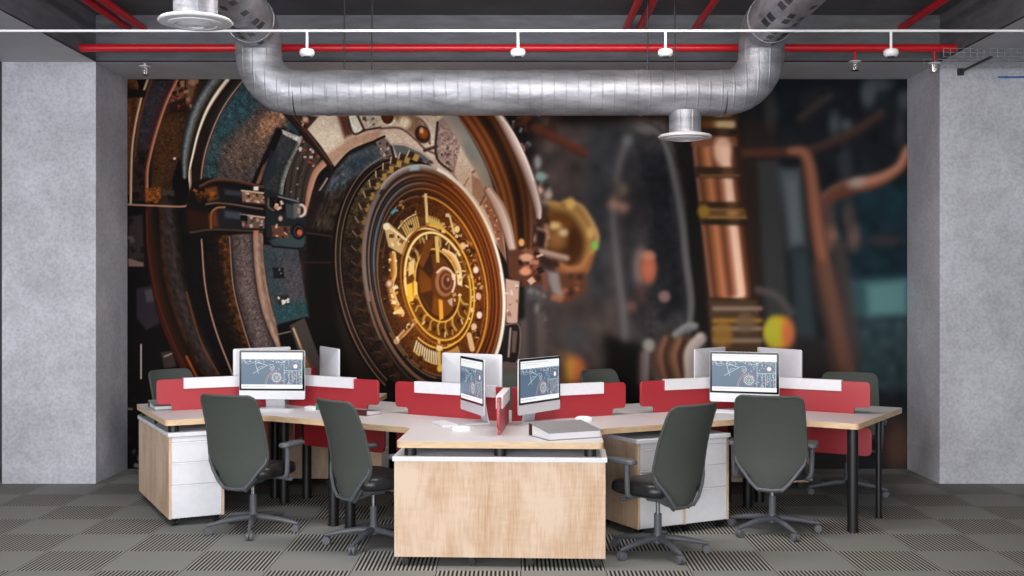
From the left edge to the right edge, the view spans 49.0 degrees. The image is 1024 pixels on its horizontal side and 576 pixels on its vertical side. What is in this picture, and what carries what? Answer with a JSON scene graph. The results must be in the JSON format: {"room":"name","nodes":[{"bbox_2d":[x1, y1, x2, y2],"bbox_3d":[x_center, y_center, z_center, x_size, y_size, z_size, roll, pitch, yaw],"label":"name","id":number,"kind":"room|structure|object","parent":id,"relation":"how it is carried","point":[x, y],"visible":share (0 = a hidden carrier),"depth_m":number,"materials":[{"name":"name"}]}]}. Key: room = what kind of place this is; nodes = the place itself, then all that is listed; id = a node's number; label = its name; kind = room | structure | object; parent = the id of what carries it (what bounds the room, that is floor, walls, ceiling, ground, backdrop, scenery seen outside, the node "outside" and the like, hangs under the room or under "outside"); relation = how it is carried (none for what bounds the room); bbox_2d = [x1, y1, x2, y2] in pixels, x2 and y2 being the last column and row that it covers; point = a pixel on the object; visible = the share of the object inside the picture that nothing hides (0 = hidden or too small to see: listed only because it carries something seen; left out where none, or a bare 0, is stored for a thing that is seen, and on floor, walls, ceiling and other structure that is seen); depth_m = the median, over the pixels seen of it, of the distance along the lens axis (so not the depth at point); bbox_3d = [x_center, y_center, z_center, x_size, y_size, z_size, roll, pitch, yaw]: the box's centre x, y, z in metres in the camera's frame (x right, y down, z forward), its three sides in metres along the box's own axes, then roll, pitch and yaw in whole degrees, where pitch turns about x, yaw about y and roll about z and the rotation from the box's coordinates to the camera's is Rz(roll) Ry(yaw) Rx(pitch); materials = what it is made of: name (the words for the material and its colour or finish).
{"room":"open-plan office","nodes":[
{"label":"open-plan office","id":0,"kind":"room"},
{"bbox_2d":[0,61,1,468],"bbox_3d":[0.000,-0.335,10.656,16.000,4.070,0.200,0,0,0],"label":"wall","id":1,"kind":"structure","parent":0,"point":[0,61],"depth_m":10.56,"materials":[{"name":"paint"}]},
{"bbox_2d":[0,0,95,60],"bbox_3d":[-4.022,-2.167,3.578,0.815,0.407,13.956,0,0,0],"label":"beam","id":2,"kind":"structure","parent":1,"relation":"attached to","point":[40,14],"depth_m":8.97,"materials":[{"name":"paint"}]},
{"bbox_2d":[0,9,95,61],"bbox_3d":[-4.022,-1.968,3.176,0.815,0.012,13.153,0,0,0],"label":"beam","id":3,"kind":"structure","parent":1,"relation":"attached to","point":[14,46],"depth_m":9.16,"materials":[{"name":"grey concrete"}]},
{"bbox_2d":[2,62,126,483],"bbox_3d":[-4.022,-0.132,10.155,0.815,3.663,0.801,0,0,0],"label":"column","id":4,"kind":"structure","parent":1,"relation":"attached to","point":[64,124],"depth_m":9.76,"materials":[{"name":"concrete"}]},
{"bbox_2d":[139,63,150,75],"bbox_3d":[-3.210,-1.911,9.820,0.104,0.104,0.104,0,0,0],"label":"sprinkler","id":5,"kind":"object","parent":1,"relation":"attached to","point":[144,66],"visible":1,"depth_m":9.81,"materials":[{"name":"silver metal"}]},
{"bbox_2d":[127,79,906,468],"bbox_3d":[0.050,-0.131,10.552,7.328,3.661,0.001,0,0,0],"label":"wall mural","id":6,"kind":"object","parent":1,"relation":"attached to","point":[395,244],"visible":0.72,"depth_m":10.55,"materials":[{"name":"paper"}]},
{"bbox_2d":[97,61,938,78],"bbox_3d":[0.050,-1.968,10.155,7.330,0.012,0.801,0,0,0],"label":"beam","id":7,"kind":"structure","parent":1,"relation":"attached to","point":[128,70],"depth_m":9.99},
{"bbox_2d":[96,15,939,61],"bbox_3d":[0.050,-2.167,10.155,7.330,0.407,0.801,0,0,0],"label":"beam","id":8,"kind":"structure","parent":1,"relation":"attached to","point":[332,22],"depth_m":9.76,"materials":[{"name":"paint"}]},
{"bbox_2d":[79,44,956,51],"bbox_3d":[0.050,-2.011,9.410,7.330,0.068,0.068,0,0,0],"label":"pipe","id":9,"kind":"object","parent":1,"relation":"attached to","point":[82,47],"visible":0.8,"depth_m":9.38,"materials":[{"name":"red metal"}]},
{"bbox_2d":[849,51,860,70],"bbox_3d":[2.874,-1.905,9.410,0.104,0.171,0.104,0,0,0],"label":"sprinkler","id":10,"kind":"object","parent":9,"relation":"attached to","point":[854,61],"visible":1,"depth_m":9.40,"materials":[{"name":"red paint"}]},
{"bbox_2d":[928,51,940,72],"bbox_3d":[3.539,-1.897,9.410,0.104,0.186,0.104,0,0,0],"label":"sprinkler","id":11,"kind":"object","parent":9,"relation":"attached to","point":[934,63],"visible":1,"depth_m":9.40,"materials":[{"name":"red paint"}]},
{"bbox_2d":[907,64,1023,483],"bbox_3d":[4.122,-0.132,10.155,0.815,3.663,0.801,0,0,0],"label":"column","id":12,"kind":"structure","parent":1,"relation":"attached to","point":[965,133],"depth_m":9.76,"materials":[{"name":"concrete"}]},
{"bbox_2d":[924,48,1023,67],"bbox_3d":[4.459,-1.920,9.380,1.882,0.074,0.444,0,0,0],"label":"cable tray","id":13,"kind":"object","parent":1,"relation":"attached to","point":[950,52],"visible":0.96,"depth_m":9.34,"materials":[{"name":"metal"}]},
{"bbox_2d":[957,56,992,75],"bbox_3d":[3.890,-1.874,9.431,0.050,0.060,0.643,0,0,0],"label":"bracket","id":14,"kind":"object","parent":1,"relation":"attached to","point":[960,71],"visible":1,"depth_m":9.54,"materials":[{"name":"metal"}]},
{"bbox_2d":[940,0,1023,61],"bbox_3d":[4.122,-2.167,3.578,0.815,0.407,13.956,0,0,0],"label":"beam","id":15,"kind":"structure","parent":1,"relation":"attached to","point":[967,14],"depth_m":9.00,"materials":[{"name":"paint"}]},
{"bbox_2d":[941,17,1023,61],"bbox_3d":[4.122,-1.968,3.176,0.815,0.012,13.153,0,0,0],"label":"trim","id":16,"kind":"structure","parent":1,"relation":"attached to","point":[998,39],"depth_m":9.12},
{"bbox_2d":[998,76,1023,77],"bbox_3d":[4.375,-1.830,9.745,0.310,0.022,0.021,0,0,0],"label":"conduit","id":17,"kind":"object","parent":1,"relation":"attached to","point":[998,76],"visible":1,"depth_m":9.74,"materials":[{"name":"blue metal"}]},
{"bbox_2d":[0,469,1023,575],"bbox_3d":[0.000,1.750,3.578,16.000,0.100,13.956,0,0,0],"label":"floor","id":18,"kind":"structure","parent":0,"point":[107,527],"depth_m":7.59,"materials":[{"name":"carpet"}]},
{"bbox_2d":[148,368,192,399],"bbox_3d":[-2.808,1.208,9.742,0.676,0.982,0.647,0,0,36],"label":"office chair","id":19,"kind":"object","parent":18,"relation":"on","point":[154,376],"visible":0.09,"depth_m":9.90,"materials":[{"name":"grey fabric"}]},
{"bbox_2d":[138,415,223,525],"bbox_3d":[-2.558,1.366,8.634,0.408,0.668,1.312,0,0,-27],"label":"base cabinet","id":20,"kind":"object","parent":18,"relation":"on","point":[176,476],"visible":0.82,"depth_m":8.08,"materials":[{"name":"white paint"}]},
{"bbox_2d":[200,393,304,540],"bbox_3d":[-1.808,1.208,7.856,0.653,0.982,0.701,0,0,22],"label":"office chair","id":21,"kind":"object","parent":18,"relation":"on","point":[238,450],"visible":1,"depth_m":7.65,"materials":[{"name":"grey fabric"}]},
{"bbox_2d":[137,393,407,526],"bbox_3d":[-1.810,1.320,9.016,2.448,0.760,2.121,0,0,3],"label":"desk","id":22,"kind":"object","parent":18,"relation":"on","point":[308,425],"visible":0.45,"depth_m":8.82,"materials":[{"name":"white laminate"}]},
{"bbox_2d":[148,400,171,409],"bbox_3d":[-2.715,0.912,8.800,0.220,0.055,0.280,0,0,-27],"label":"ring binder","id":23,"kind":"object","parent":22,"relation":"on","point":[152,404],"visible":0.58,"depth_m":8.69,"materials":[{"name":"plastic"}]},
{"bbox_2d":[156,376,265,410],"bbox_3d":[-2.268,0.816,8.785,0.995,0.248,0.046,0,0,-27],"label":"privacy screen","id":24,"kind":"object","parent":22,"relation":"on","point":[185,393],"visible":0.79,"depth_m":8.67,"materials":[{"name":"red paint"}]},
{"bbox_2d":[233,347,290,375],"bbox_3d":[-2.017,0.712,9.105,0.520,0.456,0.170,0,0,-42],"label":"monitor","id":25,"kind":"object","parent":22,"relation":"on","point":[235,351],"visible":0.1,"depth_m":8.95,"materials":[{"name":"silver metal"}]},
{"bbox_2d":[239,350,304,408],"bbox_3d":[-1.867,0.712,8.760,0.520,0.456,0.170,0,0,4],"label":"monitor","id":26,"kind":"object","parent":22,"relation":"on","point":[275,376],"visible":0.94,"depth_m":8.74,"materials":[{"name":"silver metal"}]},
{"bbox_2d":[137,393,407,419],"bbox_3d":[-1.810,0.959,9.016,2.442,0.038,2.115,0,0,3],"label":"countertop","id":27,"kind":"structure","parent":22,"relation":"on","point":[386,407],"depth_m":8.48,"materials":[{"name":"white laminate"}]},
{"bbox_2d":[260,409,294,411],"bbox_3d":[-1.804,0.932,8.547,0.280,0.015,0.114,0,0,4],"label":"keyboard","id":28,"kind":"object","parent":22,"relation":"on","point":[261,410],"visible":0.9,"depth_m":8.52,"materials":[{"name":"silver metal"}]},
{"bbox_2d":[289,367,315,403],"bbox_3d":[-1.773,0.816,9.522,0.046,0.248,0.915,0,0,3],"label":"privacy screen","id":29,"kind":"object","parent":22,"relation":"on","point":[308,371],"visible":0.22,"depth_m":9.71,"materials":[{"name":"red fabric"}]},
{"bbox_2d":[304,406,317,410],"bbox_3d":[-1.545,0.923,8.653,0.136,0.034,0.076,0,0,30],"label":"mouse","id":30,"kind":"object","parent":22,"relation":"on","point":[310,408],"visible":0.89,"depth_m":8.62,"materials":[{"name":"white paint"}]},
{"bbox_2d":[320,346,339,376],"bbox_3d":[-1.498,0.712,9.141,0.170,0.456,0.520,0,0,-26],"label":"monitor","id":31,"kind":"object","parent":22,"relation":"on","point":[329,357],"visible":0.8,"depth_m":9.05,"materials":[{"name":"silver metal"}]},
{"bbox_2d":[291,375,379,408],"bbox_3d":[-1.389,0.816,8.770,0.895,0.248,0.046,0,0,33],"label":"privacy screen","id":32,"kind":"object","parent":22,"relation":"on","point":[361,393],"visible":0.74,"depth_m":8.71,"materials":[{"name":"red fabric"}]},
{"bbox_2d":[355,408,381,415],"bbox_3d":[-1.120,0.915,8.370,0.240,0.050,0.190,0,0,34],"label":"ring binder","id":33,"kind":"object","parent":22,"relation":"on","point":[361,412],"visible":0.63,"depth_m":8.27,"materials":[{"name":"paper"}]},
{"bbox_2d":[268,421,388,483],"bbox_3d":[-1.756,1.366,9.889,1.312,0.668,0.408,0,0,3],"label":"base cabinet","id":34,"kind":"object","parent":18,"relation":"on","point":[319,454],"visible":0.18,"depth_m":9.69,"materials":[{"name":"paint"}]},
{"bbox_2d":[316,397,394,554],"bbox_3d":[-0.923,1.208,7.438,0.702,0.982,0.655,0,0,-40],"label":"office chair","id":35,"kind":"object","parent":18,"relation":"on","point":[355,478],"visible":0.84,"depth_m":7.26,"materials":[{"name":"grey fabric"}]},
{"bbox_2d":[392,448,606,566],"bbox_3d":[-0.068,1.366,7.041,1.312,0.668,0.408,0,0,3],"label":"base cabinet","id":36,"kind":"object","parent":18,"relation":"on","point":[472,503],"visible":0.98,"depth_m":6.85,"materials":[{"name":"brown wood"}]},
{"bbox_2d":[344,410,664,527],"bbox_3d":[-0.029,1.320,7.907,2.420,0.760,2.105,0,0,3],"label":"desk","id":37,"kind":"object","parent":18,"relation":"on","point":[413,432],"visible":0.5,"depth_m":7.41,"materials":[{"name":"white laminate"}]},
{"bbox_2d":[430,420,457,426],"bbox_3d":[-0.468,0.932,7.734,0.114,0.015,0.280,0,0,-22],"label":"keyboard","id":38,"kind":"object","parent":37,"relation":"on","point":[443,423],"visible":0.98,"depth_m":7.70,"materials":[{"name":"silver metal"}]},
{"bbox_2d":[395,381,503,420],"bbox_3d":[-0.465,0.816,8.179,0.965,0.248,0.046,0,0,33],"label":"privacy screen","id":39,"kind":"object","parent":37,"relation":"on","point":[441,399],"visible":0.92,"depth_m":8.21,"materials":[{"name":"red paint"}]},
{"bbox_2d":[451,425,470,430],"bbox_3d":[-0.336,0.923,7.408,0.136,0.034,0.076,0,0,-12],"label":"mouse","id":40,"kind":"object","parent":37,"relation":"on","point":[459,427],"visible":1,"depth_m":7.38,"materials":[{"name":"white paint"}]},
{"bbox_2d":[442,353,501,386],"bbox_3d":[-0.305,0.712,8.283,0.520,0.456,0.170,0,0,30],"label":"monitor","id":41,"kind":"object","parent":37,"relation":"on","point":[450,362],"visible":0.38,"depth_m":8.28,"materials":[{"name":"silver metal"}]},
{"bbox_2d":[459,356,489,424],"bbox_3d":[-0.261,0.712,7.817,0.170,0.456,0.520,0,0,-20],"label":"monitor","id":42,"kind":"object","parent":37,"relation":"on","point":[472,370],"visible":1,"depth_m":7.78,"materials":[{"name":"silver glass"}]},
{"bbox_2d":[496,388,509,434],"bbox_3d":[-0.060,0.816,7.484,0.046,0.248,0.765,0,0,4],"label":"privacy screen","id":43,"kind":"object","parent":37,"relation":"on","point":[503,397],"visible":1,"depth_m":7.32,"materials":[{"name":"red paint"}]},
{"bbox_2d":[360,410,664,442],"bbox_3d":[-0.029,0.959,7.907,2.414,0.038,2.099,0,0,3],"label":"countertop","id":44,"kind":"structure","parent":37,"relation":"on","point":[421,429],"depth_m":7.62,"materials":[{"name":"beige laminate"}]},
{"bbox_2d":[517,356,559,423],"bbox_3d":[0.179,0.712,7.841,0.170,0.456,0.520,0,0,35],"label":"monitor","id":45,"kind":"object","parent":37,"relation":"on","point":[538,379],"visible":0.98,"depth_m":7.82,"materials":[{"name":"silver glass"}]},
{"bbox_2d":[529,419,601,440],"bbox_3d":[0.337,0.898,7.105,0.375,0.084,0.285,0,0,-25],"label":"ring binder","id":46,"kind":"object","parent":37,"relation":"on","point":[564,429],"visible":1,"depth_m":7.04,"materials":[{"name":"paper"}]},
{"bbox_2d":[512,382,625,420],"bbox_3d":[0.421,0.816,8.134,0.945,0.248,0.046,0,0,-27],"label":"privacy screen","id":47,"kind":"object","parent":37,"relation":"on","point":[591,399],"visible":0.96,"depth_m":8.18,"materials":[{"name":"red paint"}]},
{"bbox_2d":[575,416,592,420],"bbox_3d":[0.511,0.923,7.967,0.136,0.034,0.076,0,0,20],"label":"mouse","id":48,"kind":"object","parent":37,"relation":"on","point":[584,418],"visible":0.98,"depth_m":7.94,"materials":[{"name":"white paint"}]},
{"bbox_2d":[502,373,516,409],"bbox_3d":[0.027,1.208,9.132,0.656,0.982,0.701,0,0,-2],"label":"office chair","id":49,"kind":"object","parent":18,"relation":"on","point":[509,380],"visible":0.03,"depth_m":9.43,"materials":[{"name":"grey fabric"}]},
{"bbox_2d":[580,369,619,382],"bbox_3d":[0.957,1.208,9.680,0.647,0.982,0.698,0,0,-42],"label":"office chair","id":50,"kind":"object","parent":18,"relation":"on","point":[592,375],"visible":0.07,"depth_m":9.93,"materials":[{"name":"grey fabric"}]},
{"bbox_2d":[602,431,683,532],"bbox_3d":[0.735,1.366,8.296,0.408,0.668,1.312,0,0,-27],"label":"base cabinet","id":51,"kind":"object","parent":18,"relation":"on","point":[638,513],"visible":0.42,"depth_m":7.76,"materials":[{"name":"white paint"}]},
{"bbox_2d":[607,402,716,564],"bbox_3d":[0.933,1.208,7.179,0.647,0.982,0.696,0,0,-41],"label":"office chair","id":52,"kind":"object","parent":18,"relation":"on","point":[677,475],"visible":0.98,"depth_m":7.01,"materials":[{"name":"grey fabric"}]},
{"bbox_2d":[658,430,730,530],"bbox_3d":[1.071,1.366,8.469,0.408,0.668,1.312,0,0,-27],"label":"base cabinet","id":53,"kind":"object","parent":18,"relation":"on","point":[713,502],"visible":0.29,"depth_m":7.93,"materials":[{"name":"white paint"}]},
{"bbox_2d":[613,403,901,532],"bbox_3d":[1.842,1.320,8.854,2.436,0.760,2.114,0,0,3],"label":"desk","id":54,"kind":"object","parent":18,"relation":"on","point":[836,433],"visible":0.34,"depth_m":8.29,"materials":[{"name":"beige laminate"}]},
{"bbox_2d":[640,377,734,412],"bbox_3d":[1.382,0.816,8.630,0.950,0.248,0.046,0,0,-27],"label":"privacy screen","id":55,"kind":"object","parent":54,"relation":"on","point":[662,395],"visible":0.77,"depth_m":8.54,"materials":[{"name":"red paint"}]},
{"bbox_2d":[694,346,725,377],"bbox_3d":[1.616,0.712,9.088,0.170,0.456,0.520,0,0,38],"label":"monitor","id":56,"kind":"object","parent":54,"relation":"on","point":[701,356],"visible":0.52,"depth_m":8.95,"materials":[{"name":"silver metal"}]},
{"bbox_2d":[716,409,733,412],"bbox_3d":[1.592,0.932,8.513,0.280,0.015,0.114,0,0,20],"label":"keyboard","id":57,"kind":"object","parent":54,"relation":"on","point":[717,410],"visible":0.44,"depth_m":8.47,"materials":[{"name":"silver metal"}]},
{"bbox_2d":[710,351,778,401],"bbox_3d":[1.764,0.712,8.519,0.520,0.456,0.170,0,0,20],"label":"monitor","id":58,"kind":"object","parent":54,"relation":"on","point":[732,374],"visible":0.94,"depth_m":8.50,"materials":[{"name":"silver glass"}]},
{"bbox_2d":[613,403,899,423],"bbox_3d":[1.842,0.959,8.854,2.430,0.038,2.108,0,0,3],"label":"countertop","id":59,"kind":"structure","parent":54,"relation":"on","point":[860,415],"depth_m":8.34,"materials":[{"name":"beige laminate"}]},
{"bbox_2d":[757,347,801,377],"bbox_3d":[2.127,0.712,8.991,0.170,0.456,0.520,0,0,-28],"label":"monitor","id":60,"kind":"object","parent":54,"relation":"on","point":[790,360],"visible":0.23,"depth_m":8.86,"materials":[{"name":"silver metal"}]},
{"bbox_2d":[779,377,870,413],"bbox_3d":[2.263,0.816,8.591,0.945,0.248,0.046,0,0,33],"label":"privacy screen","id":61,"kind":"object","parent":54,"relation":"on","point":[818,395],"visible":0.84,"depth_m":8.49,"materials":[{"name":"red fabric"}]},
{"bbox_2d":[731,436,808,487],"bbox_3d":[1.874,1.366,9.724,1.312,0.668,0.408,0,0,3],"label":"office chair","id":62,"kind":"object","parent":18,"relation":"on","point":[733,479],"visible":0.07,"depth_m":9.53,"materials":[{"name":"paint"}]},
{"bbox_2d":[727,394,821,541],"bbox_3d":[1.817,1.208,7.817,0.655,0.982,0.702,0,0,17],"label":"office chair","id":63,"kind":"object","parent":18,"relation":"on","point":[770,444],"visible":1,"depth_m":7.61,"materials":[{"name":"grey fabric"}]},
{"bbox_2d":[807,372,889,499],"bbox_3d":[2.782,1.208,9.278,0.653,0.982,0.701,0,0,20],"label":"office chair","id":64,"kind":"object","parent":18,"relation":"on","point":[871,378],"visible":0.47,"depth_m":9.41,"materials":[{"name":"grey plastic"}]},
{"bbox_2d":[73,0,962,14],"bbox_3d":[0.000,-2.420,3.578,16.000,0.100,13.956,0,0,0],"label":"ceiling","id":65,"kind":"structure","parent":0,"point":[133,7],"depth_m":9.46,"materials":[{"name":"paint"}]},
{"bbox_2d":[80,0,131,29],"bbox_3d":[-3.336,-2.296,3.178,0.075,0.153,13.155,0,0,0],"label":"pipe","id":66,"kind":"object","parent":65,"relation":"hanging from","point":[94,5],"visible":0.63,"depth_m":9.20,"materials":[{"name":"red metal"}]},
{"bbox_2d":[97,0,146,29],"bbox_3d":[-3.205,-2.296,3.178,0.075,0.153,13.155,0,0,0],"label":"pipe","id":67,"kind":"object","parent":65,"relation":"hanging from","point":[109,4],"visible":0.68,"depth_m":9.20,"materials":[{"name":"red metal"}]},
{"bbox_2d":[218,0,825,115],"bbox_3d":[-0.015,-1.859,6.085,4.306,1.022,5.796,0,0,0],"label":"air duct","id":68,"kind":"object","parent":65,"relation":"hanging from","point":[262,70],"visible":0.98,"depth_m":8.64,"materials":[{"name":"silver metal"}]},
{"bbox_2d":[157,0,232,30],"bbox_3d":[-1.820,-1.688,6.460,0.424,0.371,0.424,0,0,0],"label":"air diffuser","id":69,"kind":"object","parent":68,"relation":"attached to","point":[192,15],"visible":1,"depth_m":6.37,"materials":[{"name":"silver metal"}]},
{"bbox_2d":[658,109,711,141],"bbox_3d":[1.356,-1.268,8.800,0.424,0.229,0.424,0,0,0],"label":"air diffuser","id":70,"kind":"object","parent":68,"relation":"attached to","point":[684,124],"visible":0.99,"depth_m":8.69,"materials":[{"name":"silver metal"}]},
{"bbox_2d":[623,0,642,29],"bbox_3d":[0.995,-2.296,3.178,0.075,0.153,13.155,0,0,0],"label":"pipe","id":71,"kind":"object","parent":65,"relation":"hanging from","point":[636,5],"visible":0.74,"depth_m":9.17,"materials":[{"name":"red metal"}]},
{"bbox_2d":[636,0,657,29],"bbox_3d":[1.112,-2.296,3.178,0.075,0.153,13.155,0,0,0],"label":"pipe","id":72,"kind":"object","parent":65,"relation":"hanging from","point":[652,3],"visible":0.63,"depth_m":9.17,"materials":[{"name":"red metal"}]},
{"bbox_2d":[692,0,719,29],"bbox_3d":[1.594,-2.296,3.178,0.075,0.153,13.155,0,0,0],"label":"pipe","id":73,"kind":"object","parent":65,"relation":"hanging from","point":[711,5],"visible":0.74,"depth_m":9.18,"materials":[{"name":"red metal"}]},
{"bbox_2d":[897,0,949,29],"bbox_3d":[3.379,-2.296,3.178,0.075,0.153,13.155,0,0,0],"label":"pipe","id":74,"kind":"object","parent":65,"relation":"hanging from","point":[936,4],"visible":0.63,"depth_m":9.20,"materials":[{"name":"red metal"}]},
{"bbox_3d":[-8.100,-0.335,3.578,0.200,4.070,13.956,0,0,0],"label":"wall","id":75,"kind":"structure","parent":0,"visible":0},
{"bbox_2d":[0,29,1023,31],"bbox_3d":[0.000,-1.832,8.000,16.000,0.019,0.019,0,0,0],"label":"conduit","id":76,"kind":"object","parent":75,"relation":"attached to","point":[1,30],"visible":1,"depth_m":7.99,"materials":[{"name":"white metal"}]},
{"bbox_2d":[299,31,314,58],"bbox_3d":[-1.460,-1.732,8.000,0.106,0.189,0.106,0,0,0],"label":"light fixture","id":77,"kind":"object","parent":76,"relation":"attached to","point":[307,53],"visible":1,"depth_m":7.97,"materials":[{"name":"white plastic"}]},
{"bbox_2d":[511,31,524,58],"bbox_3d":[0.043,-1.732,8.000,0.106,0.189,0.106,0,0,0],"label":"track light","id":78,"kind":"object","parent":76,"relation":"attached to","point":[517,53],"visible":1,"depth_m":7.97,"materials":[{"name":"white plastic"}]},
{"bbox_2d":[658,31,672,58],"bbox_3d":[1.093,-1.732,8.000,0.106,0.189,0.106,0,0,0],"label":"track light","id":79,"kind":"object","parent":76,"relation":"attached to","point":[666,52],"visible":1,"depth_m":7.97,"materials":[{"name":"white plastic"}]},
{"bbox_2d":[883,31,898,58],"bbox_3d":[2.700,-1.732,8.000,0.106,0.189,0.106,0,0,0],"label":"track light","id":80,"kind":"object","parent":76,"relation":"attached to","point":[890,53],"visible":1,"depth_m":7.97,"materials":[{"name":"white plastic"}]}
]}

